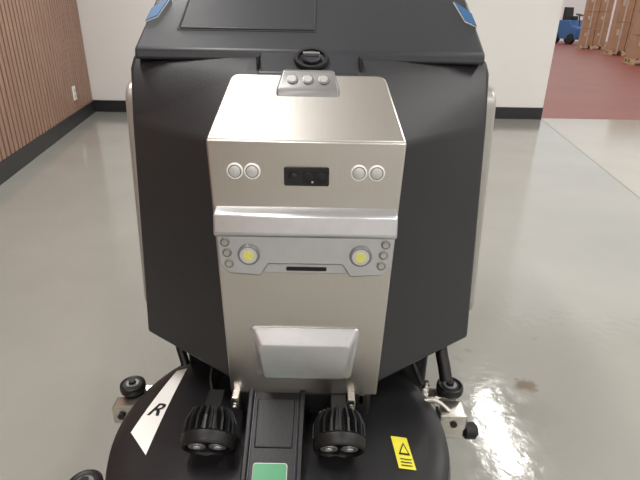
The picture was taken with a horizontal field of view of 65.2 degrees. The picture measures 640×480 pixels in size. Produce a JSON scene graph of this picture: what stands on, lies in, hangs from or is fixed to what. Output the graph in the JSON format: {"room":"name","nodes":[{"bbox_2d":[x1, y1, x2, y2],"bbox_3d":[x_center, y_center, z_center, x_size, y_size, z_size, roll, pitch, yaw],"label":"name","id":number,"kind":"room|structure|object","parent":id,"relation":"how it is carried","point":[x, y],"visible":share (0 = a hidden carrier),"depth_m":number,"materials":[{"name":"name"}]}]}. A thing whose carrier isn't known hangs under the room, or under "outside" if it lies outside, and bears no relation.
{"room":"warehouse","nodes":[
{"label":"warehouse","id":0,"kind":"room"},
{"bbox_2d":[76,0,562,107],"bbox_3d":[-0.182,-3.315,6.300,6.520,3.400,0.160,1,24,0],"label":"wall","id":1,"kind":"structure","parent":0,"point":[517,38],"depth_m":6.53,"materials":[{"name":"white paint"}]},
{"bbox_2d":[94,100,542,118],"bbox_3d":[-0.034,-1.792,6.872,6.170,0.155,0.014,1,24,0],"label":"baseboard","id":2,"kind":"structure","parent":1,"relation":"attached to","point":[100,105],"depth_m":6.87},
{"bbox_2d":[0,41,639,479],"bbox_3d":[14.618,-6.623,18.714,39.000,0.050,48.200,1,24,0],"label":"floor","id":3,"kind":"structure","parent":0,"point":[547,363],"depth_m":2.29,"materials":[{"name":"grey concrete"}]},
{"bbox_2d":[188,353,427,387],"bbox_3d":[-0.032,0.248,1.747,0.680,0.340,0.700,1,24,0],"label":"chassis","id":4,"kind":"object","parent":3,"relation":"on","point":[408,371],"visible":0.02,"depth_m":1.42,"materials":[{"name":"black metal"}]},
{"bbox_2d":[131,56,488,380],"bbox_3d":[-0.025,-0.173,1.440,0.853,0.698,0.925,1,24,0],"label":"tank","id":5,"kind":"object","parent":4,"relation":"on","point":[441,109],"visible":0.53,"depth_m":1.08,"materials":[{"name":"black plastic"}]},
{"bbox_2d":[125,80,146,302],"bbox_3d":[-0.458,-0.212,1.587,0.086,0.695,0.628,1,24,0],"label":"cover","id":6,"kind":"object","parent":5,"relation":"attached to","point":[128,95],"visible":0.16,"depth_m":1.25,"materials":[{"name":"silver metal"}]},
{"bbox_2d":[145,0,169,21],"bbox_3d":[-0.370,-0.525,1.138,0.026,0.055,0.104,5,24,8],"label":"tag border","id":7,"kind":"object","parent":5,"relation":"on","point":[168,0],"visible":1,"depth_m":1.12,"materials":[{"name":"white plastic"}]},
{"bbox_2d":[145,0,167,20],"bbox_3d":[-0.370,-0.526,1.135,0.024,0.052,0.100,5,24,8],"label":"tag","id":8,"kind":"object","parent":7,"relation":"attached to","point":[154,11],"visible":1,"depth_m":1.13,"materials":[{"name":"blue plastic"}]},
{"bbox_2d":[176,347,189,365],"bbox_3d":[-0.364,0.261,1.377,0.056,0.137,0.123,8,25,15],"label":"hose","id":9,"kind":"object","parent":5,"relation":"attached to","point":[183,357],"visible":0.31,"depth_m":1.35,"materials":[{"name":"black rubber"}]},
{"bbox_2d":[177,0,188,28],"bbox_3d":[-0.307,-0.511,1.129,0.004,0.069,0.127,1,24,0],"label":"groove","id":10,"kind":"object","parent":5,"relation":"attached to","point":[188,0],"visible":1,"depth_m":1.12,"materials":[{"name":"black plastic"}]},
{"bbox_2d":[209,366,214,388],"bbox_3d":[-0.258,0.327,1.272,0.038,0.118,0.148,4,24,7],"label":"cable","id":11,"kind":"object","parent":5,"relation":"attached to","point":[211,384],"visible":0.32,"depth_m":1.25,"materials":[{"name":"black rubber"}]},
{"bbox_2d":[177,29,315,31],"bbox_3d":[-0.159,-0.454,1.086,0.302,0.004,0.004,1,24,0],"label":"groove","id":12,"kind":"object","parent":5,"relation":"attached to","point":[177,29],"visible":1,"depth_m":1.08,"materials":[{"name":"black plastic"}]},
{"bbox_2d":[180,0,315,30],"bbox_3d":[-0.158,-0.511,1.131,0.293,0.068,0.122,1,24,0],"label":"plate","id":13,"kind":"object","parent":5,"relation":"on","point":[299,15],"visible":1,"depth_m":1.12,"materials":[{"name":"grey plastic"}]},
{"bbox_2d":[256,55,259,70],"bbox_3d":[-0.126,-0.359,1.034,0.003,0.042,0.060,1,24,0],"label":"tongue seam","id":14,"kind":"object","parent":5,"relation":"attached to","point":[258,56],"visible":0.5,"depth_m":1.01,"materials":[{"name":"black plastic"}]},
{"bbox_2d":[205,139,406,408],"bbox_3d":[-0.048,0.090,1.017,0.401,0.585,0.130,1,24,0],"label":"panel","id":15,"kind":"object","parent":5,"relation":"attached to","point":[265,299],"depth_m":1.02,"materials":[{"name":"silver metal"}]},
{"bbox_2d":[201,407,222,429],"bbox_3d":[-0.236,0.402,1.078,0.088,0.090,0.081,1,24,0],"label":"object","id":16,"kind":"object","parent":15,"relation":"attached to","point":[209,424],"visible":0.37,"depth_m":1.05,"materials":[{"name":"black metal"}]},
{"bbox_2d":[180,427,234,455],"bbox_3d":[-0.236,0.426,1.054,0.112,0.107,0.074,1,24,0],"label":"light bezel","id":17,"kind":"object","parent":16,"relation":"attached to","point":[200,435],"depth_m":1.02,"materials":[{"name":"black plastic"}]},
{"bbox_2d":[188,444,205,449],"bbox_3d":[-0.259,0.433,1.048,0.038,0.034,0.020,1,24,0],"label":"reflector","id":18,"kind":"object","parent":17,"relation":"attached to","point":[190,446],"visible":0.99,"depth_m":1.04,"materials":[{"name":"silver metal"}]},
{"bbox_2d":[209,444,225,449],"bbox_3d":[-0.215,0.433,1.048,0.038,0.034,0.020,1,24,0],"label":"reflector","id":19,"kind":"object","parent":17,"relation":"attached to","point":[211,446],"visible":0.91,"depth_m":1.04,"materials":[{"name":"silver metal"}]},
{"bbox_2d":[181,404,236,437],"bbox_3d":[-0.236,0.403,1.077,0.114,0.114,0.095,1,24,0],"label":"light fins","id":20,"kind":"object","parent":16,"relation":"attached to","point":[226,420],"visible":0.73,"depth_m":1.05,"materials":[{"name":"black metal"}]},
{"bbox_2d":[226,163,242,178],"bbox_3d":[-0.158,-0.128,0.927,0.031,0.031,0.007,1,24,0],"label":"ring","id":21,"kind":"object","parent":15,"relation":"attached to","point":[237,164],"visible":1,"depth_m":0.92,"materials":[{"name":"white plastic"}]},
{"bbox_2d":[231,390,240,402],"bbox_3d":[-0.189,0.346,1.138,0.016,0.015,0.056,1,24,0],"label":"clip stay","id":22,"kind":"object","parent":15,"relation":"attached to","point":[236,393],"visible":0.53,"depth_m":1.12,"materials":[{"name":"silver metal"}]},
{"bbox_2d":[231,397,239,408],"bbox_3d":[-0.189,0.366,1.122,0.018,0.028,0.011,1,24,0],"label":"clip","id":23,"kind":"object","parent":22,"relation":"attached to","point":[232,402],"depth_m":1.12,"materials":[{"name":"metal"}]},
{"bbox_2d":[244,163,260,179],"bbox_3d":[-0.126,-0.128,0.927,0.031,0.031,0.007,1,24,0],"label":"ring","id":24,"kind":"object","parent":15,"relation":"attached to","point":[254,164],"visible":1,"depth_m":0.92,"materials":[{"name":"white plastic"}]},
{"bbox_2d":[250,326,358,378],"bbox_3d":[-0.034,0.250,1.081,0.234,0.132,0.026,1,24,0],"label":"block","id":25,"kind":"object","parent":15,"relation":"attached to","point":[279,352],"visible":1,"depth_m":1.06,"materials":[{"name":"silver metal"}]},
{"bbox_2d":[216,236,394,276],"bbox_3d":[-0.029,0.027,0.980,0.342,0.087,0.033,1,24,0],"label":"housing","id":26,"kind":"object","parent":15,"relation":"attached to","point":[273,250],"depth_m":0.96,"materials":[{"name":"silver metal"}]},
{"bbox_2d":[238,244,259,264],"bbox_3d":[-0.138,0.029,0.965,0.043,0.043,0.008,1,24,0],"label":"lamp ring","id":27,"kind":"object","parent":26,"relation":"attached to","point":[253,247],"depth_m":0.96,"materials":[{"name":"silver metal"}]},
{"bbox_2d":[243,251,253,260],"bbox_3d":[-0.138,0.029,0.963,0.021,0.021,0.008,1,24,0],"label":"led","id":28,"kind":"object","parent":27,"relation":"attached to","point":[247,255],"visible":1,"depth_m":0.96,"materials":[{"name":"yellow plastic"}]},
{"bbox_2d":[263,264,346,273],"bbox_3d":[-0.029,0.049,0.997,0.167,0.032,0.018,1,24,0],"label":"housing recess","id":29,"kind":"object","parent":26,"relation":"attached to","point":[271,268],"depth_m":0.99,"materials":[{"name":"silver metal"}]},
{"bbox_2d":[349,246,371,266],"bbox_3d":[0.078,0.032,0.965,0.043,0.043,0.008,1,24,0],"label":"lamp ring","id":30,"kind":"object","parent":26,"relation":"attached to","point":[355,249],"depth_m":0.96,"materials":[{"name":"silver metal"}]},
{"bbox_2d":[355,253,365,262],"bbox_3d":[0.078,0.033,0.963,0.021,0.021,0.008,1,24,0],"label":"led","id":31,"kind":"object","parent":30,"relation":"attached to","point":[360,257],"visible":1,"depth_m":0.96,"materials":[{"name":"yellow plastic"}]},
{"bbox_2d":[213,206,397,238],"bbox_3d":[-0.027,-0.033,0.953,0.348,0.053,0.035,1,24,0],"label":"band","id":32,"kind":"object","parent":15,"relation":"attached to","point":[230,221],"visible":1,"depth_m":0.94,"materials":[{"name":"silver metal"}]},
{"bbox_2d":[206,74,405,142],"bbox_3d":[-0.024,-0.240,0.961,0.363,0.138,0.148,1,24,0],"label":"panel","id":33,"kind":"object","parent":15,"relation":"attached to","point":[250,108],"depth_m":0.93,"materials":[{"name":"silver metal"}]},
{"bbox_2d":[284,167,328,185],"bbox_3d":[-0.025,-0.119,0.931,0.084,0.036,0.009,1,24,0],"label":"camera bezel","id":34,"kind":"object","parent":15,"relation":"attached to","point":[287,170],"visible":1,"depth_m":0.93,"materials":[{"name":"black plastic"}]},
{"bbox_2d":[288,172,297,181],"bbox_3d":[-0.050,-0.116,0.925,0.017,0.017,0.003,1,24,0],"label":"lens","id":35,"kind":"object","parent":34,"relation":"attached to","point":[292,176],"visible":1,"depth_m":0.92,"materials":[{"name":"black glass"}]},
{"bbox_2d":[304,173,312,181],"bbox_3d":[-0.022,-0.116,0.925,0.017,0.017,0.003,1,24,0],"label":"lens","id":36,"kind":"object","parent":34,"relation":"attached to","point":[308,177],"visible":1,"depth_m":0.92,"materials":[{"name":"black glass"}]},
{"bbox_2d":[303,170,327,183],"bbox_3d":[-0.008,-0.117,0.927,0.045,0.026,0.003,1,24,0],"label":"glass","id":37,"kind":"object","parent":34,"relation":"in","point":[314,173],"depth_m":0.92,"materials":[{"name":"black glass"}]},
{"bbox_2d":[316,173,325,181],"bbox_3d":[0.002,-0.115,0.925,0.017,0.017,0.003,1,24,0],"label":"lens","id":38,"kind":"object","parent":34,"relation":"attached to","point":[321,177],"visible":1,"depth_m":0.92,"materials":[{"name":"black glass"}]},
{"bbox_2d":[276,70,339,96],"bbox_3d":[-0.023,-0.302,0.969,0.122,0.050,0.064,1,24,0],"label":"bracket","id":39,"kind":"object","parent":15,"relation":"attached to","point":[299,89],"visible":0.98,"depth_m":0.95,"materials":[{"name":"silver metal"}]},
{"bbox_2d":[287,74,297,83],"bbox_3d":[-0.053,-0.306,0.955,0.021,0.019,0.018,1,24,0],"label":"sensor","id":40,"kind":"object","parent":39,"relation":"attached to","point":[296,80],"visible":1,"depth_m":0.95,"materials":[{"name":"silver metal"}]},
{"bbox_2d":[288,75,295,81],"bbox_3d":[-0.053,-0.307,0.952,0.015,0.013,0.013,1,24,0],"label":"lens","id":41,"kind":"object","parent":40,"relation":"attached to","point":[292,78],"visible":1,"depth_m":0.95,"materials":[{"name":"white plastic"}]},
{"bbox_2d":[303,75,313,83],"bbox_3d":[-0.023,-0.306,0.955,0.021,0.019,0.018,1,24,0],"label":"sensor","id":42,"kind":"object","parent":39,"relation":"attached to","point":[304,81],"visible":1,"depth_m":0.95,"materials":[{"name":"silver metal"}]},
{"bbox_2d":[304,75,311,81],"bbox_3d":[-0.023,-0.306,0.952,0.015,0.013,0.013,1,24,0],"label":"lens","id":43,"kind":"object","parent":42,"relation":"attached to","point":[307,78],"visible":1,"depth_m":0.95,"materials":[{"name":"white plastic"}]},
{"bbox_2d":[318,75,328,84],"bbox_3d":[0.007,-0.305,0.955,0.021,0.019,0.018,1,24,0],"label":"sensor","id":44,"kind":"object","parent":39,"relation":"attached to","point":[320,82],"visible":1,"depth_m":0.95,"materials":[{"name":"silver metal"}]},
{"bbox_2d":[320,76,327,81],"bbox_3d":[0.007,-0.306,0.952,0.015,0.013,0.013,1,24,0],"label":"lens","id":45,"kind":"object","parent":44,"relation":"attached to","point":[322,78],"visible":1,"depth_m":0.95,"materials":[{"name":"white plastic"}]},
{"bbox_2d":[329,409,350,429],"bbox_3d":[0.041,0.407,1.078,0.088,0.090,0.081,1,24,0],"label":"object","id":46,"kind":"object","parent":15,"relation":"attached to","point":[337,411],"visible":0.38,"depth_m":1.05,"materials":[{"name":"black metal"}]},
{"bbox_2d":[312,406,365,438],"bbox_3d":[0.041,0.408,1.077,0.114,0.114,0.095,1,24,0],"label":"light fins","id":47,"kind":"object","parent":46,"relation":"attached to","point":[353,420],"visible":0.66,"depth_m":1.05,"materials":[{"name":"black metal"}]},
{"bbox_2d":[313,430,365,457],"bbox_3d":[0.041,0.431,1.054,0.112,0.107,0.074,1,24,0],"label":"light bezel","id":48,"kind":"object","parent":46,"relation":"attached to","point":[335,437],"depth_m":1.02,"materials":[{"name":"black plastic"}]},
{"bbox_2d":[320,446,337,451],"bbox_3d":[0.018,0.438,1.048,0.038,0.034,0.020,1,24,0],"label":"reflector","id":49,"kind":"object","parent":48,"relation":"attached to","point":[334,449],"visible":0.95,"depth_m":1.04,"materials":[{"name":"silver metal"}]},
{"bbox_2d":[341,446,358,451],"bbox_3d":[0.062,0.438,1.048,0.038,0.034,0.020,1,24,0],"label":"reflector","id":50,"kind":"object","parent":48,"relation":"attached to","point":[343,449],"visible":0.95,"depth_m":1.04,"materials":[{"name":"silver metal"}]},
{"bbox_2d":[347,392,354,404],"bbox_3d":[0.070,0.351,1.138,0.016,0.015,0.056,1,24,0],"label":"clip stay","id":51,"kind":"object","parent":15,"relation":"attached to","point":[350,395],"visible":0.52,"depth_m":1.12,"materials":[{"name":"silver metal"}]},
{"bbox_2d":[351,165,366,180],"bbox_3d":[0.072,-0.124,0.927,0.031,0.031,0.007,1,24,0],"label":"ring","id":52,"kind":"object","parent":15,"relation":"attached to","point":[356,166],"visible":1,"depth_m":0.92,"materials":[{"name":"white plastic"}]},
{"bbox_2d":[368,165,384,181],"bbox_3d":[0.105,-0.123,0.927,0.031,0.031,0.007,1,24,0],"label":"ring","id":53,"kind":"object","parent":15,"relation":"attached to","point":[375,166],"visible":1,"depth_m":0.92,"materials":[{"name":"white plastic"}]},
{"bbox_2d":[258,53,359,75],"bbox_3d":[-0.022,-0.366,1.043,0.206,0.059,0.112,1,24,0],"label":"lid tongue","id":54,"kind":"object","parent":5,"relation":"in","point":[269,63],"visible":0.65,"depth_m":1.02,"materials":[{"name":"grey plastic"}]},
{"bbox_2d":[294,47,328,69],"bbox_3d":[-0.018,-0.368,1.022,0.072,0.045,0.065,1,24,0],"label":"ring","id":55,"kind":"object","parent":54,"relation":"attached to","point":[324,61],"depth_m":1.01,"materials":[{"name":"black rubber"}]},
{"bbox_2d":[303,52,319,55],"bbox_3d":[-0.018,-0.375,1.013,0.034,0.012,0.010,1,24,0],"label":"grip","id":56,"kind":"object","parent":55,"relation":"attached to","point":[304,53],"visible":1,"depth_m":1.01,"materials":[{"name":"silver metal"}]},
{"bbox_2d":[135,0,484,64],"bbox_3d":[-0.017,-0.617,1.343,0.732,0.210,0.744,1,24,0],"label":"tank lid","id":57,"kind":"object","parent":5,"relation":"on","point":[411,31],"depth_m":1.07,"materials":[{"name":"black plastic"}]},
{"bbox_2d":[315,0,317,31],"bbox_3d":[-0.008,-0.506,1.129,0.004,0.069,0.127,1,24,0],"label":"groove","id":58,"kind":"object","parent":5,"relation":"attached to","point":[316,0],"visible":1,"depth_m":1.12,"materials":[{"name":"black plastic"}]},
{"bbox_2d":[359,57,361,71],"bbox_3d":[0.083,-0.355,1.034,0.003,0.042,0.060,1,24,0],"label":"tongue seam","id":59,"kind":"object","parent":5,"relation":"attached to","point":[360,58],"visible":0.57,"depth_m":1.00,"materials":[{"name":"black plastic"}]},
{"bbox_2d":[411,363,422,384],"bbox_3d":[0.222,0.303,1.381,0.012,0.148,0.164,-21,32,-40],"label":"cable","id":60,"kind":"object","parent":5,"relation":"attached to","point":[414,366],"visible":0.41,"depth_m":1.35,"materials":[{"name":"black rubber"}]},
{"bbox_2d":[435,347,451,381],"bbox_3d":[0.305,0.281,1.388,0.065,0.171,0.194,-16,29,-34],"label":"hose","id":61,"kind":"object","parent":5,"relation":"attached to","point":[443,363],"visible":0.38,"depth_m":1.35,"materials":[{"name":"black rubber"}]},
{"bbox_2d":[453,2,476,27],"bbox_3d":[0.332,-0.512,1.138,0.026,0.055,0.104,-3,24,-8],"label":"tag border","id":62,"kind":"object","parent":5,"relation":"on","point":[453,2],"visible":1,"depth_m":1.12,"materials":[{"name":"white plastic"}]},
{"bbox_2d":[454,2,476,26],"bbox_3d":[0.332,-0.514,1.135,0.024,0.052,0.100,-3,24,-8],"label":"tag","id":63,"kind":"object","parent":62,"relation":"attached to","point":[468,17],"visible":1,"depth_m":1.13,"materials":[{"name":"blue plastic"}]},
{"bbox_2d":[469,84,495,310],"bbox_3d":[0.409,-0.197,1.587,0.086,0.695,0.628,1,24,0],"label":"cover","id":64,"kind":"object","parent":5,"relation":"attached to","point":[491,100],"visible":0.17,"depth_m":1.27,"materials":[{"name":"silver metal"}]},
{"bbox_2d":[555,7,583,43],"bbox_3d":[17.114,-14.518,33.872,1.240,2.300,2.426,-5,24,-13],"label":"ride-on sweeper","id":65,"kind":"object","parent":3,"relation":"on","point":[569,27],"visible":0.74,"depth_m":33.64,"materials":[{"name":"blue paint"}]},
{"bbox_2d":[541,118,639,197],"bbox_3d":[5.665,-0.810,5.051,6.700,0.001,4.180,1,24,0],"label":"floor","id":66,"kind":"structure","parent":3,"relation":"on","point":[614,145],"depth_m":5.60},
{"bbox_2d":[577,0,614,48],"bbox_3d":[15.164,-11.920,27.394,1.364,2.688,1.200,9,25,18],"label":"box stack","id":67,"kind":"object","parent":3,"relation":"on","point":[597,13],"visible":1,"depth_m":26.97,"materials":[{"name":"brown cardboard"}]},
{"bbox_2d":[604,0,638,55],"bbox_3d":[13.566,-9.444,21.942,1.255,2.488,1.200,9,25,18],"label":"cardboard boxes","id":68,"kind":"object","parent":3,"relation":"on","point":[625,11],"visible":0.8,"depth_m":21.64,"materials":[{"name":"brown cardboard"}]},
{"bbox_2d":[623,0,639,64],"bbox_3d":[11.225,-7.108,16.651,1.255,2.388,1.200,9,25,18],"label":"cardboard boxes","id":69,"kind":"object","parent":3,"relation":"on","point":[633,49],"visible":0.98,"depth_m":16.77,"materials":[{"name":"brown cardboard"}]},
{"bbox_3d":[-0.096,0.691,1.309,0.808,0.080,0.808,1,24,0],"label":"skirt","id":70,"kind":"object","parent":3,"relation":"on","visible":0},
{"bbox_2d":[105,361,451,479],"bbox_3d":[-0.068,0.561,1.251,0.852,0.325,0.800,1,24,0],"label":"deck","id":71,"kind":"object","parent":70,"relation":"on","point":[398,408],"depth_m":1.14,"materials":[{"name":"black plastic"}]},
{"bbox_2d":[112,396,140,422],"bbox_3d":[-0.506,0.461,1.364,0.104,0.066,0.040,1,24,0],"label":"plate","id":72,"kind":"object","parent":71,"relation":"attached to","point":[122,404],"visible":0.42,"depth_m":1.35,"materials":[{"name":"metal"}]},
{"bbox_2d":[117,413,125,419],"bbox_3d":[-0.533,0.473,1.343,0.020,0.017,0.008,1,24,0],"label":"bolt","id":73,"kind":"object","parent":72,"relation":"attached to","point":[121,416],"visible":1,"depth_m":1.34,"materials":[{"name":"black metal"}]},
{"bbox_2d":[138,385,151,395],"bbox_3d":[-0.448,0.429,1.399,0.180,0.023,0.050,1,24,0],"label":"arm","id":74,"kind":"object","parent":72,"relation":"attached to","point":[147,386],"visible":0.1,"depth_m":1.40},
{"bbox_2d":[120,375,145,396],"bbox_3d":[-0.517,0.405,1.383,0.068,0.027,0.068,1,24,0],"label":"wheel","id":75,"kind":"object","parent":74,"relation":"on","point":[126,391],"visible":0.91,"depth_m":1.36,"materials":[{"name":"black rubber"}]},
{"bbox_2d":[126,379,138,386],"bbox_3d":[-0.517,0.399,1.380,0.034,0.012,0.034,1,24,0],"label":"washer","id":76,"kind":"object","parent":75,"relation":"in","point":[137,380],"visible":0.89,"depth_m":1.37,"materials":[{"name":"silver metal"}]},
{"bbox_2d":[128,378,135,384],"bbox_3d":[-0.517,0.390,1.376,0.020,0.008,0.018,1,24,0],"label":"bolt","id":77,"kind":"object","parent":76,"relation":"on","point":[132,381],"visible":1,"depth_m":1.37,"materials":[{"name":"black metal"}]},
{"bbox_2d":[131,369,186,454],"bbox_3d":[-0.406,0.413,1.240,0.063,0.016,0.306,2,24,2],"label":"decal","id":78,"kind":"object","parent":71,"relation":"on","point":[144,431],"visible":1,"depth_m":1.20,"materials":[{"name":"white plastic"}]},
{"bbox_2d":[147,403,165,415],"bbox_3d":[-0.398,0.414,1.224,0.033,0.006,0.041,7,24,13],"label":"letter","id":79,"kind":"object","parent":78,"relation":"on","point":[156,408],"visible":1,"depth_m":1.22,"materials":[{"name":"black paint"}]},
{"bbox_2d":[246,392,304,479],"bbox_3d":[-0.099,0.453,1.083,0.128,0.174,0.292,1,24,0],"label":"column","id":80,"kind":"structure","parent":71,"relation":"on","point":[257,455],"depth_m":1.05,"materials":[{"name":"black plastic"}]},
{"bbox_2d":[240,389,253,479],"bbox_3d":[-0.155,0.429,1.058,0.012,0.121,0.255,1,24,0],"label":"rail","id":81,"kind":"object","parent":80,"relation":"attached to","point":[251,391],"depth_m":1.06,"materials":[{"name":"black plastic"}]},
{"bbox_2d":[247,391,255,478],"bbox_3d":[-0.146,0.431,1.060,0.003,0.118,0.255,1,24,0],"label":"trim","id":82,"kind":"structure","parent":80,"relation":"attached to","point":[255,391],"depth_m":1.06,"materials":[{"name":"black plastic"}]},
{"bbox_2d":[251,463,286,479],"bbox_3d":[-0.102,0.487,1.003,0.068,0.034,0.068,1,24,0],"label":"label","id":83,"kind":"object","parent":80,"relation":"attached to","point":[260,471],"visible":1,"depth_m":1.01,"materials":[{"name":"green plastic"}]},
{"bbox_2d":[254,399,294,448],"bbox_3d":[-0.098,0.398,1.088,0.084,0.047,0.101,1,24,0],"label":"panel","id":84,"kind":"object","parent":80,"relation":"attached to","point":[275,417],"depth_m":1.08,"materials":[{"name":"black plastic"}]},
{"bbox_2d":[294,392,298,478],"bbox_3d":[-0.051,0.433,1.060,0.003,0.118,0.255,1,24,0],"label":"trim","id":85,"kind":"structure","parent":80,"relation":"attached to","point":[298,392],"depth_m":1.06,"materials":[{"name":"black plastic"}]},
{"bbox_2d":[296,390,304,479],"bbox_3d":[-0.042,0.431,1.058,0.014,0.121,0.255,1,24,0],"label":"rail","id":86,"kind":"object","parent":80,"relation":"attached to","point":[302,392],"depth_m":1.06,"materials":[{"name":"black plastic"}]},
{"bbox_2d":[240,392,369,413],"bbox_3d":[-0.034,0.323,1.267,0.300,0.070,0.260,1,24,0],"label":"mount","id":87,"kind":"object","parent":71,"relation":"on","point":[314,402],"visible":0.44,"depth_m":1.15,"materials":[{"name":"black metal"}]},
{"bbox_2d":[391,436,415,469],"bbox_3d":[0.185,0.473,1.112,0.038,0.011,0.089,-1,24,-5],"label":"warning label","id":88,"kind":"object","parent":71,"relation":"on","point":[397,442],"visible":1,"depth_m":1.11,"materials":[{"name":"yellow paper"}]},
{"bbox_2d":[399,443,409,454],"bbox_3d":[0.187,0.468,1.120,0.026,0.004,0.034,1,24,0],"label":"warning triangle","id":89,"kind":"object","parent":88,"relation":"attached to","point":[402,443],"visible":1,"depth_m":1.11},
{"bbox_2d":[419,388,456,403],"bbox_3d":[0.296,0.433,1.389,0.160,0.024,0.040,1,24,0],"label":"arm","id":90,"kind":"object","parent":71,"relation":"attached to","point":[432,392],"visible":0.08,"depth_m":1.37},
{"bbox_2d":[422,388,428,397],"bbox_3d":[0.287,0.418,1.366,0.020,0.022,0.017,1,24,0],"label":"nut","id":91,"kind":"object","parent":90,"relation":"on","point":[424,391],"visible":0.75,"depth_m":1.36,"materials":[{"name":"white plastic"}]},
{"bbox_2d":[422,380,429,389],"bbox_3d":[0.297,0.404,1.398,0.020,0.022,0.017,1,24,0],"label":"nut","id":92,"kind":"object","parent":90,"relation":"on","point":[426,385],"visible":0.98,"depth_m":1.39,"materials":[{"name":"metal"}]},
{"bbox_2d":[436,377,462,398],"bbox_3d":[0.357,0.407,1.377,0.072,0.027,0.072,1,24,0],"label":"wheel","id":93,"kind":"object","parent":90,"relation":"on","point":[447,393],"visible":0.79,"depth_m":1.35,"materials":[{"name":"black rubber"}]},
{"bbox_2d":[443,381,456,388],"bbox_3d":[0.357,0.401,1.375,0.036,0.012,0.036,1,24,0],"label":"washer","id":94,"kind":"object","parent":93,"relation":"in","point":[454,386],"visible":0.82,"depth_m":1.36,"materials":[{"name":"silver metal"}]},
{"bbox_2d":[446,380,453,385],"bbox_3d":[0.357,0.392,1.371,0.022,0.008,0.019,1,24,0],"label":"bolt","id":95,"kind":"object","parent":94,"relation":"on","point":[449,383],"visible":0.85,"depth_m":1.37,"materials":[{"name":"black metal"}]},
{"bbox_2d":[435,400,466,437],"bbox_3d":[0.349,0.481,1.344,0.074,0.079,0.060,1,24,0],"label":"bracket","id":96,"kind":"object","parent":71,"relation":"attached to","point":[458,415],"visible":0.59,"depth_m":1.32,"materials":[{"name":"metal"}]},
{"bbox_2d":[450,422,456,427],"bbox_3d":[0.351,0.485,1.311,0.018,0.018,0.004,1,24,0],"label":"bolt","id":97,"kind":"object","parent":96,"relation":"attached to","point":[452,424],"visible":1,"depth_m":1.31,"materials":[{"name":"black metal"}]},
{"bbox_2d":[462,422,477,438],"bbox_3d":[0.398,0.508,1.334,0.040,0.044,0.044,1,24,0],"label":"roller","id":98,"kind":"object","parent":96,"relation":"attached to","point":[471,430],"visible":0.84,"depth_m":1.32,"materials":[{"name":"black rubber"}]},
{"bbox_2d":[559,0,616,41],"bbox_3d":[18.832,-18.847,39.199,31.000,6.000,0.200,1,24,0],"label":"wall","id":99,"kind":"structure","parent":0,"point":[579,5],"depth_m":39.33,"materials":[{"name":"white paint"}]},
{"bbox_3d":[-2.112,-1.082,1.136,2.332,3.400,11.302,1,24,0],"label":"wall","id":100,"kind":"structure","parent":0,"visible":0},
{"bbox_2d":[0,0,92,161],"bbox_3d":[-2.029,-1.123,1.058,0.035,3.240,11.378,-4,24,-10],"label":"wood slats","id":101,"kind":"object","parent":100,"relation":"attached to","point":[42,52],"visible":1,"depth_m":4.83,"materials":[{"name":"brown wood"}]},
{"bbox_2d":[72,86,76,100],"bbox_3d":[-2.928,-1.754,5.968,0.017,0.160,0.120,-4,24,-10],"label":"power outlet","id":102,"kind":"object","parent":101,"relation":"attached to","point":[73,87],"visible":1,"depth_m":5.94,"materials":[{"name":"white plastic"}]},
{"bbox_2d":[0,100,95,184],"bbox_3d":[-2.053,0.421,1.758,0.048,0.150,11.399,-4,24,-10],"label":"baseboard","id":103,"kind":"structure","parent":100,"relation":"attached to","point":[18,160],"depth_m":4.75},
{"bbox_3d":[-0.498,0.605,1.192,0.095,0.018,0.030,1,24,0],"label":"roller","id":104,"kind":"object","parent":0,"visible":0},
{"bbox_2d":[70,469,103,479],"bbox_3d":[-0.555,0.582,1.183,0.082,0.027,0.082,1,24,0],"label":"wheel","id":105,"kind":"object","parent":104,"relation":"on","point":[95,474],"visible":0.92,"depth_m":1.20,"materials":[{"name":"black rubber"}]},
{"bbox_3d":[-0.555,0.576,1.180,0.041,0.012,0.041,1,24,0],"label":"washer","id":106,"kind":"object","parent":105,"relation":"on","visible":0},
{"bbox_2d":[79,476,88,479],"bbox_3d":[-0.555,0.567,1.176,0.025,0.008,0.021,1,24,0],"label":"bolt","id":107,"kind":"object","parent":106,"relation":"on","point":[83,477],"visible":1,"depth_m":1.18,"materials":[{"name":"grey metal"}]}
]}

